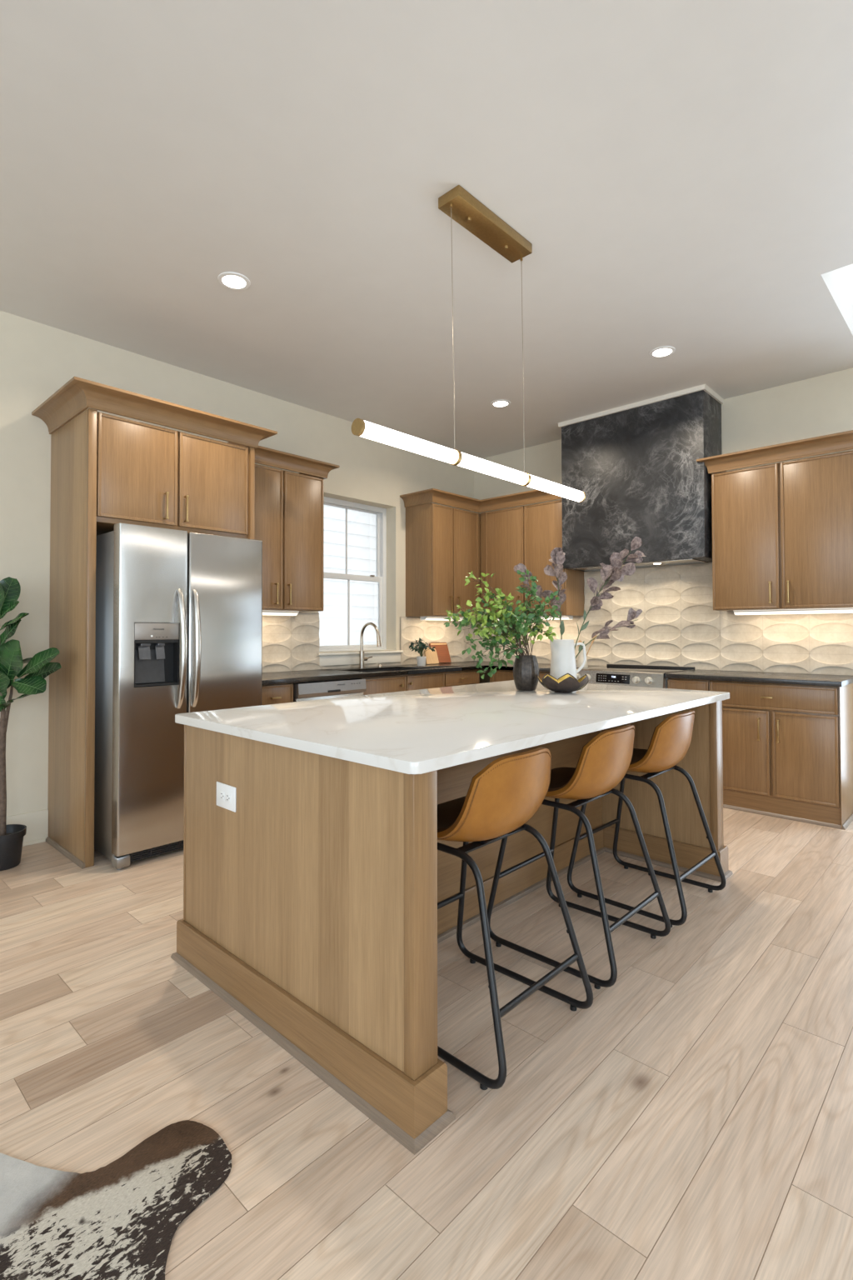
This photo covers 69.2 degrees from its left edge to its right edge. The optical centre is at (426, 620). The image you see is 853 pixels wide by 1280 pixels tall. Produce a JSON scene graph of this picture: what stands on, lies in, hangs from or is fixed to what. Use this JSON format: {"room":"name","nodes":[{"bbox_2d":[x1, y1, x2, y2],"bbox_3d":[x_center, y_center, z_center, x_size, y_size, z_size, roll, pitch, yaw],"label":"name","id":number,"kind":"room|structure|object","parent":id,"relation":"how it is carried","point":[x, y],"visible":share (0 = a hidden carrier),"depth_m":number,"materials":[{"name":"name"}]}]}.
{"room":"kitchen","nodes":[
{"label":"kitchen","id":0,"kind":"room"},
{"bbox_2d":[0,310,474,816],"bbox_3d":[-2.478,-0.235,3.570,0.200,3.056,8.500,-1,-1,43],"label":"wall","id":1,"kind":"structure","parent":0,"point":[37,359],"depth_m":3.73,"materials":[{"name":"white paint"}]},
{"bbox_2d":[6,809,48,846],"bbox_3d":[-3.767,1.176,2.004,0.030,0.181,4.486,-1,-1,43],"label":"baseboard","id":2,"kind":"structure","parent":1,"relation":"attached to","point":[37,822],"depth_m":3.58,"materials":[{"name":"beige paint"}]},
{"bbox_2d":[254,445,339,612],"bbox_3d":[-1.116,-0.634,4.565,0.428,1.118,0.859,-1,-1,43],"label":"upper cabinet","id":3,"kind":"object","parent":1,"relation":"attached to","point":[289,506],"visible":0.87,"depth_m":4.50,"materials":[{"name":"brown wood"}]},
{"bbox_2d":[262,610,299,615],"bbox_3d":[-1.195,-0.058,4.502,0.088,0.034,0.580,-1,-1,43],"label":"light","id":4,"kind":"object","parent":3,"relation":"attached to","point":[272,612],"visible":0.52,"depth_m":4.59,"materials":[{"name":"white plastic"}]},
{"bbox_2d":[317,496,403,665],"bbox_3d":[-0.635,-0.343,5.505,0.235,1.450,0.970,-1,-1,43],"label":"window","id":5,"kind":"structure","parent":1,"relation":"in","point":[378,657],"depth_m":5.63,"materials":[{"name":"white plastic"}]},
{"bbox_2d":[262,612,474,672],"bbox_3d":[-0.521,0.175,5.484,0.016,0.467,3.019,-1,-1,43],"label":"tile backsplash","id":6,"kind":"structure","parent":1,"relation":"attached to","point":[289,642],"depth_m":5.04,"materials":[{"name":"beige tile"}]},
{"bbox_2d":[400,488,480,618],"bbox_3d":[0.283,-0.605,6.053,0.425,1.138,1.105,-1,-1,43],"label":"upper cabinet","id":7,"kind":"object","parent":1,"relation":"attached to","point":[443,542],"visible":0.74,"depth_m":5.77,"materials":[{"name":"brown wood"}]},
{"bbox_2d":[420,616,468,620],"bbox_3d":[0.179,-0.019,5.962,0.088,0.034,0.600,-1,-1,43],"label":"light","id":8,"kind":"object","parent":7,"relation":"attached to","point":[433,618],"visible":0.6,"depth_m":5.84,"materials":[{"name":"white plastic"}]},
{"bbox_2d":[0,0,852,459],"bbox_3d":[0.485,-1.879,0.806,8.350,0.120,8.800,-1,-1,43],"label":"ceiling","id":9,"kind":"structure","parent":0,"point":[678,174],"depth_m":2.58,"materials":[{"name":"paint"}]},
{"bbox_2d":[217,271,250,289],"bbox_3d":[-1.004,-1.769,3.221,0.164,0.006,0.164,-1,-1,43],"label":"recessed light","id":10,"kind":"object","parent":9,"relation":"in","point":[231,280],"visible":1,"depth_m":3.21,"materials":[{"name":"white plastic"}]},
{"bbox_2d":[351,401,585,502],"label":"pendant lamp","id":11,"kind":"object","parent":9,"relation":"hanging from","point":[361,427],"depth_m":2.56,"materials":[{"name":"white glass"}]},
{"bbox_2d":[360,420,584,501],"bbox_3d":[0.293,-0.678,2.761,0.057,0.057,1.545,-1,-1,43],"label":"diffuser","id":12,"kind":"object","parent":11,"relation":"attached to","point":[368,430],"depth_m":2.57,"materials":[{"name":"white plastic"}]},
{"bbox_2d":[438,185,532,263],"label":"ceiling canopy","id":13,"kind":"object","parent":9,"relation":"hanging from","point":[462,207],"depth_m":2.72,"materials":[{"name":"gold metal"}]},
{"bbox_2d":[490,399,510,407],"bbox_3d":[0.595,-1.741,4.957,0.164,0.006,0.164,-1,-1,43],"label":"recessed light","id":14,"kind":"object","parent":9,"relation":"in","point":[497,403],"visible":1,"depth_m":4.95,"materials":[{"name":"white plastic"}]},
{"bbox_2d":[649,345,675,357],"bbox_3d":[1.545,-1.759,4.048,0.164,0.006,0.164,-1,-1,43],"label":"recessed light","id":15,"kind":"object","parent":9,"relation":"in","point":[665,351],"visible":1,"depth_m":4.04,"materials":[{"name":"white plastic"}]},
{"bbox_2d":[830,264,852,316],"bbox_3d":[2.776,-2.240,3.267,1.058,0.680,1.225,-1,-1,43],"label":"window","id":16,"kind":"structure","parent":9,"relation":"attached to","point":[843,277],"depth_m":3.70,"materials":[{"name":"glass"}]},
{"bbox_2d":[0,807,852,1279],"bbox_3d":[0.514,1.266,0.729,8.410,0.060,8.800,-1,-1,43],"label":"floor","id":17,"kind":"structure","parent":0,"point":[694,1121],"depth_m":1.67,"materials":[{"name":"brown wood"}]},
{"bbox_2d":[0,576,61,870],"bbox_3d":[-2.223,0.524,3.246,0.516,1.525,0.454,-1,-1,43],"label":"fig tree","id":18,"kind":"object","parent":17,"relation":"on","point":[38,667],"visible":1,"depth_m":3.23,"materials":[{"name":"green plant"}]},
{"bbox_2d":[0,1120,231,1279],"bbox_3d":[-1.144,1.234,0.684,2.069,0.006,2.061,-1,-1,43],"label":"cowhide rug","id":19,"kind":"object","parent":17,"relation":"on","point":[120,1219],"visible":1,"depth_m":1.31,"materials":[{"name":"fur"}]},
{"bbox_2d":[31,376,277,869],"bbox_3d":[-1.633,0.038,3.773,0.740,2.514,1.189,-1,-1,43],"label":"tall cabinet","id":20,"kind":"object","parent":17,"relation":"on","point":[107,470],"visible":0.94,"depth_m":3.46,"materials":[{"name":"brown wood"}]},
{"bbox_2d":[94,523,262,869],"bbox_3d":[-1.554,0.401,3.713,0.873,1.786,0.840,-1,-1,43],"label":"refrigerator","id":21,"kind":"object","parent":17,"relation":"on","point":[179,612],"visible":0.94,"depth_m":3.34,"materials":[{"name":"grey metal"}]},
{"bbox_2d":[262,683,293,704],"bbox_3d":[-1.216,0.863,4.270,0.644,0.878,0.318,-1,-1,43],"label":"base cabinet","id":22,"kind":"object","parent":17,"relation":"on","point":[275,693],"visible":0.14,"depth_m":4.10,"materials":[{"name":"brown wood"}]},
{"bbox_2d":[292,678,366,702],"bbox_3d":[-0.888,0.870,4.602,0.650,0.867,0.604,-1,-1,43],"label":"dishwasher","id":23,"kind":"object","parent":17,"relation":"on","point":[308,691],"visible":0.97,"depth_m":4.36,"materials":[{"name":"grey metal"}]},
{"bbox_2d":[362,672,444,694],"bbox_3d":[-0.370,0.878,5.176,0.635,0.878,0.930,-1,-1,43],"label":"base cabinet","id":24,"kind":"object","parent":17,"relation":"on","point":[376,685],"visible":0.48,"depth_m":4.96,"materials":[{"name":"brown wood"}]},
{"bbox_2d":[262,660,600,684],"bbox_3d":[0.035,0.415,4.953,1.541,0.034,3.022,-1,-1,43],"label":"countertop","id":25,"kind":"structure","parent":24,"relation":"on","point":[291,677],"depth_m":4.88,"materials":[{"name":"black stone"}]},
{"bbox_2d":[358,622,381,668],"bbox_3d":[-0.449,0.209,5.262,0.268,0.392,0.143,-1,-1,43],"label":"faucet","id":26,"kind":"object","parent":25,"relation":"on","point":[362,658],"visible":1,"depth_m":5.28,"materials":[{"name":"silver metal"}]},
{"bbox_2d":[354,668,409,672],"bbox_3d":[-0.356,0.539,5.131,0.388,0.236,0.698,-1,-1,43],"label":"sink","id":27,"kind":"object","parent":25,"relation":"in","point":[394,669],"visible":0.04,"depth_m":5.37,"materials":[{"name":"silver metal"}]},
{"bbox_2d":[408,637,434,665],"bbox_3d":[-0.051,0.282,5.639,0.241,0.257,0.189,-1,-1,43],"label":"potted plant","id":28,"kind":"object","parent":25,"relation":"on","point":[421,660],"visible":0.99,"depth_m":5.61,"materials":[{"name":"green plant"}]},
{"bbox_2d":[424,647,439,664],"bbox_3d":[0.043,0.336,5.913,0.056,0.160,0.170,-1,-1,43],"label":"cutting board","id":29,"kind":"object","parent":25,"relation":"on","point":[432,657],"visible":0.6,"depth_m":5.90,"materials":[{"name":"brown wood"}]},
{"bbox_2d":[429,642,451,663],"bbox_3d":[0.132,0.318,6.114,0.070,0.203,0.265,-1,-1,43],"label":"cutting board","id":30,"kind":"object","parent":25,"relation":"on","point":[442,648],"visible":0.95,"depth_m":6.12,"materials":[{"name":"red wood"}]},
{"bbox_2d":[576,650,588,667],"bbox_3d":[1.343,0.333,5.327,0.096,0.138,0.096,-1,-1,43],"label":"utensil crock","id":31,"kind":"object","parent":25,"relation":"on","point":[580,658],"visible":0.64,"depth_m":5.30,"materials":[{"name":"beige ceramic"}]},
{"bbox_2d":[586,635,597,655],"bbox_3d":[1.409,0.251,5.339,0.133,0.268,0.010,0,-1,1],"label":"wooden spatula","id":32,"kind":"object","parent":31,"relation":"in","point":[592,641],"visible":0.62,"depth_m":5.34,"materials":[{"name":"brown wood"}]},
{"bbox_2d":[170,700,732,1154],"bbox_3d":[0.290,0.830,2.725,1.281,0.883,2.291,-1,-1,43],"label":"kitchen island","id":33,"kind":"object","parent":17,"relation":"on","point":[310,907],"visible":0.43,"depth_m":1.85,"materials":[{"name":"brown wood"}]},
{"bbox_2d":[216,781,235,812],"bbox_3d":[-0.689,0.603,2.117,0.128,0.083,0.008,-1,-1,43],"label":"power outlet","id":34,"kind":"object","parent":33,"relation":"attached to","point":[226,794],"visible":1,"depth_m":2.11,"materials":[{"name":"white plastic"}]},
{"bbox_2d":[220,790,224,800],"bbox_3d":[-0.705,0.603,2.129,0.033,0.028,0.002,-1,-1,43],"label":"socket","id":35,"kind":"object","parent":34,"relation":"attached to","point":[222,792],"depth_m":2.13,"materials":[{"name":"grey plastic"}]},
{"bbox_2d":[225,793,230,802],"bbox_3d":[-0.676,0.603,2.102,0.033,0.028,0.002,-1,-1,43],"label":"socket","id":36,"kind":"object","parent":34,"relation":"attached to","point":[227,795],"depth_m":2.10,"materials":[{"name":"grey plastic"}]},
{"bbox_2d":[175,680,729,774],"bbox_3d":[0.292,0.373,2.731,1.278,0.030,2.289,-1,-1,43],"label":"island countertop","id":37,"kind":"structure","parent":33,"relation":"on","point":[421,731],"depth_m":2.17,"materials":[{"name":"white stone"}]},
{"bbox_2d":[513,655,539,690],"bbox_3d":[0.528,0.276,3.273,0.138,0.182,0.138,-1,-1,43],"label":"vase","id":38,"kind":"object","parent":37,"relation":"on","point":[526,668],"visible":0.98,"depth_m":3.22,"materials":[{"name":"grey ceramic"}]},
{"bbox_2d":[444,569,561,679],"bbox_3d":[0.410,0.014,3.292,0.629,0.580,0.399,0,-1,-17],"label":"branches","id":39,"kind":"object","parent":38,"relation":"in","point":[512,624],"visible":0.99,"depth_m":3.26,"materials":[{"name":"green plant"}]},
{"bbox_2d":[537,673,589,693],"bbox_3d":[0.699,0.319,3.150,0.253,0.090,0.256,-1,-1,43],"label":"bowl","id":40,"kind":"object","parent":37,"relation":"on","point":[567,682],"visible":1,"depth_m":3.07,"materials":[{"name":"black ceramic"}]},
{"bbox_2d":[550,639,586,679],"bbox_3d":[0.783,0.237,3.471,0.171,0.264,0.165,-1,-1,43],"label":"jug","id":41,"kind":"object","parent":37,"relation":"on","point":[563,657],"visible":0.7,"depth_m":3.42,"materials":[{"name":"white ceramic"}]},
{"bbox_2d":[514,563,551,632],"bbox_3d":[0.611,-0.033,3.522,0.244,0.609,0.151,-1,-1,43],"label":"branch","id":42,"kind":"object","parent":41,"relation":"in","point":[521,567],"visible":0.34,"depth_m":3.53,"materials":[{"name":"purple plant"}]},
{"bbox_2d":[540,547,567,639],"bbox_3d":[0.741,-0.072,3.505,0.155,0.687,0.148,-1,-1,31],"label":"branch","id":43,"kind":"object","parent":41,"relation":"in","point":[557,557],"visible":0.91,"depth_m":3.48,"materials":[{"name":"purple plant"}]},
{"bbox_2d":[575,607,642,658],"bbox_3d":[1.034,0.098,3.461,0.440,0.346,0.140,0,-1,-9],"label":"branch","id":44,"kind":"object","parent":41,"relation":"in","point":[632,614],"visible":0.94,"depth_m":3.47,"materials":[{"name":"purple plant"}]},
{"bbox_2d":[575,536,646,649],"bbox_3d":[1.027,-0.096,3.450,0.434,0.733,0.188,0,-1,-12],"label":"branch","id":45,"kind":"object","parent":41,"relation":"in","point":[610,573],"visible":0.97,"depth_m":3.44,"materials":[{"name":"purple plant"}]},
{"bbox_2d":[443,669,479,686],"bbox_3d":[0.125,0.886,5.694,0.644,0.878,0.500,-1,-1,43],"label":"base cabinet","id":46,"kind":"object","parent":17,"relation":"on","point":[467,677],"visible":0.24,"depth_m":5.49,"materials":[{"name":"brown wood"}]},
{"bbox_2d":[437,747,593,1089],"bbox_3d":[0.163,0.828,1.980,0.558,0.862,0.495,-1,-1,43],"label":"bar stool","id":47,"kind":"object","parent":17,"relation":"on","point":[500,799],"visible":0.87,"depth_m":1.82,"materials":[{"name":"brown leather"}]},
{"bbox_2d":[490,669,549,682],"bbox_3d":[1.088,0.882,5.585,0.886,0.878,0.646,-1,-1,43],"label":"base cabinet","id":48,"kind":"object","parent":17,"relation":"on","point":[501,675],"visible":0.03,"depth_m":5.57,"materials":[{"name":"brown wood"}]},
{"bbox_2d":[486,725,670,989],"bbox_3d":[0.593,0.835,2.444,0.558,0.862,0.495,-1,-1,43],"label":"bar stool","id":49,"kind":"object","parent":17,"relation":"on","point":[605,760],"visible":0.84,"depth_m":2.30,"materials":[{"name":"brown leather"}]},
{"bbox_2d":[576,664,695,688],"bbox_3d":[1.661,0.833,4.988,0.760,0.914,0.697,-1,-1,43],"label":"range","id":50,"kind":"object","parent":17,"relation":"on","point":[647,676],"visible":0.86,"depth_m":4.80,"materials":[{"name":"grey metal"}]},
{"bbox_2d":[576,665,694,673],"bbox_3d":[1.672,0.398,5.009,0.760,0.014,0.580,-1,-1,43],"label":"cooktop","id":51,"kind":"object","parent":50,"relation":"in","point":[602,669],"depth_m":4.93,"materials":[{"name":"black glass"}]},
{"bbox_2d":[567,710,726,927],"bbox_3d":[1.020,0.842,2.883,0.558,0.862,0.495,-1,-1,44],"label":"bar stool","id":52,"kind":"object","parent":17,"relation":"on","point":[670,742],"visible":0.77,"depth_m":2.74,"materials":[{"name":"brown leather"}]},
{"bbox_2d":[667,678,710,690],"bbox_3d":[2.078,0.863,4.654,0.297,0.878,0.646,-1,-1,43],"label":"base cabinet","id":53,"kind":"object","parent":17,"relation":"on","point":[675,683],"visible":0.18,"depth_m":4.45,"materials":[{"name":"brown wood"}]},
{"bbox_2d":[710,680,852,829],"bbox_3d":[2.476,0.855,4.279,0.793,0.878,0.646,-1,-1,43],"label":"base cabinet","id":54,"kind":"object","parent":17,"relation":"on","point":[787,749],"visible":0.88,"depth_m":4.02,"materials":[{"name":"brown wood"}]},
{"bbox_2d":[665,669,852,686],"bbox_3d":[2.366,0.400,4.390,1.091,0.034,0.646,-1,-1,43],"label":"countertop","id":55,"kind":"structure","parent":54,"relation":"on","point":[714,675],"depth_m":4.22,"materials":[{"name":"black stone"}]},
{"bbox_2d":[474,367,852,683],"bbox_3d":[3.399,-0.240,3.978,8.200,3.056,0.150,-1,-1,43],"label":"wall","id":56,"kind":"structure","parent":0,"point":[822,405],"depth_m":4.68,"materials":[{"name":"white paint"}]},
{"bbox_2d":[479,489,584,617],"bbox_3d":[0.964,-0.609,5.880,0.962,1.138,0.425,-1,-1,43],"label":"upper cabinet","id":57,"kind":"object","parent":56,"relation":"attached to","point":[527,535],"visible":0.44,"depth_m":5.76,"materials":[{"name":"brown wood"}]},
{"bbox_2d":[496,615,573,620],"bbox_3d":[0.992,-0.022,5.873,0.850,0.034,0.088,-1,-1,43],"label":"light","id":58,"kind":"object","parent":57,"relation":"attached to","point":[563,617],"visible":0.32,"depth_m":5.62,"materials":[{"name":"white plastic"}]},
{"bbox_2d":[561,390,721,571],"bbox_3d":[1.762,-1.096,5.152,1.207,1.292,0.401,-1,-1,43],"label":"range hood","id":59,"kind":"object","parent":56,"relation":"attached to","point":[639,473],"visible":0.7,"depth_m":4.91,"materials":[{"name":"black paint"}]},
{"bbox_2d":[558,384,724,428],"bbox_3d":[1.753,-1.725,5.155,1.252,0.034,0.424,-1,-1,43],"label":"trim","id":60,"kind":"structure","parent":59,"relation":"attached to","point":[704,387],"depth_m":4.88,"materials":[{"name":"white paint"}]},
{"bbox_2d":[474,562,852,675],"bbox_3d":[1.763,-0.027,5.400,3.458,0.858,0.016,-1,-1,43],"label":"tile backsplash","id":61,"kind":"structure","parent":56,"relation":"attached to","point":[678,625],"depth_m":5.03,"materials":[{"name":"beige tile"}]},
{"bbox_2d":[696,430,852,611],"bbox_3d":[2.548,-0.645,4.389,1.065,1.126,0.425,-1,-1,43],"label":"upper cabinet","id":62,"kind":"object","parent":56,"relation":"attached to","point":[782,532],"visible":0.99,"depth_m":4.27,"materials":[{"name":"brown wood"}]},
{"bbox_2d":[733,607,852,614],"bbox_3d":[2.597,-0.065,4.362,0.780,0.034,0.088,-1,-1,43],"label":"light","id":63,"kind":"object","parent":62,"relation":"attached to","point":[837,610],"visible":0.96,"depth_m":4.33,"materials":[{"name":"white plastic"}]},
{"label":"outside","id":64,"kind":"structure","parent":0,"visible":0},
{"bbox_2d":[318,505,378,645],"bbox_3d":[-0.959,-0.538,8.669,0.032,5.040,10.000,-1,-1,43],"label":"window pane","id":65,"kind":"structure","parent":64,"point":[361,525],"depth_m":8.55,"materials":[{"name":"white"}]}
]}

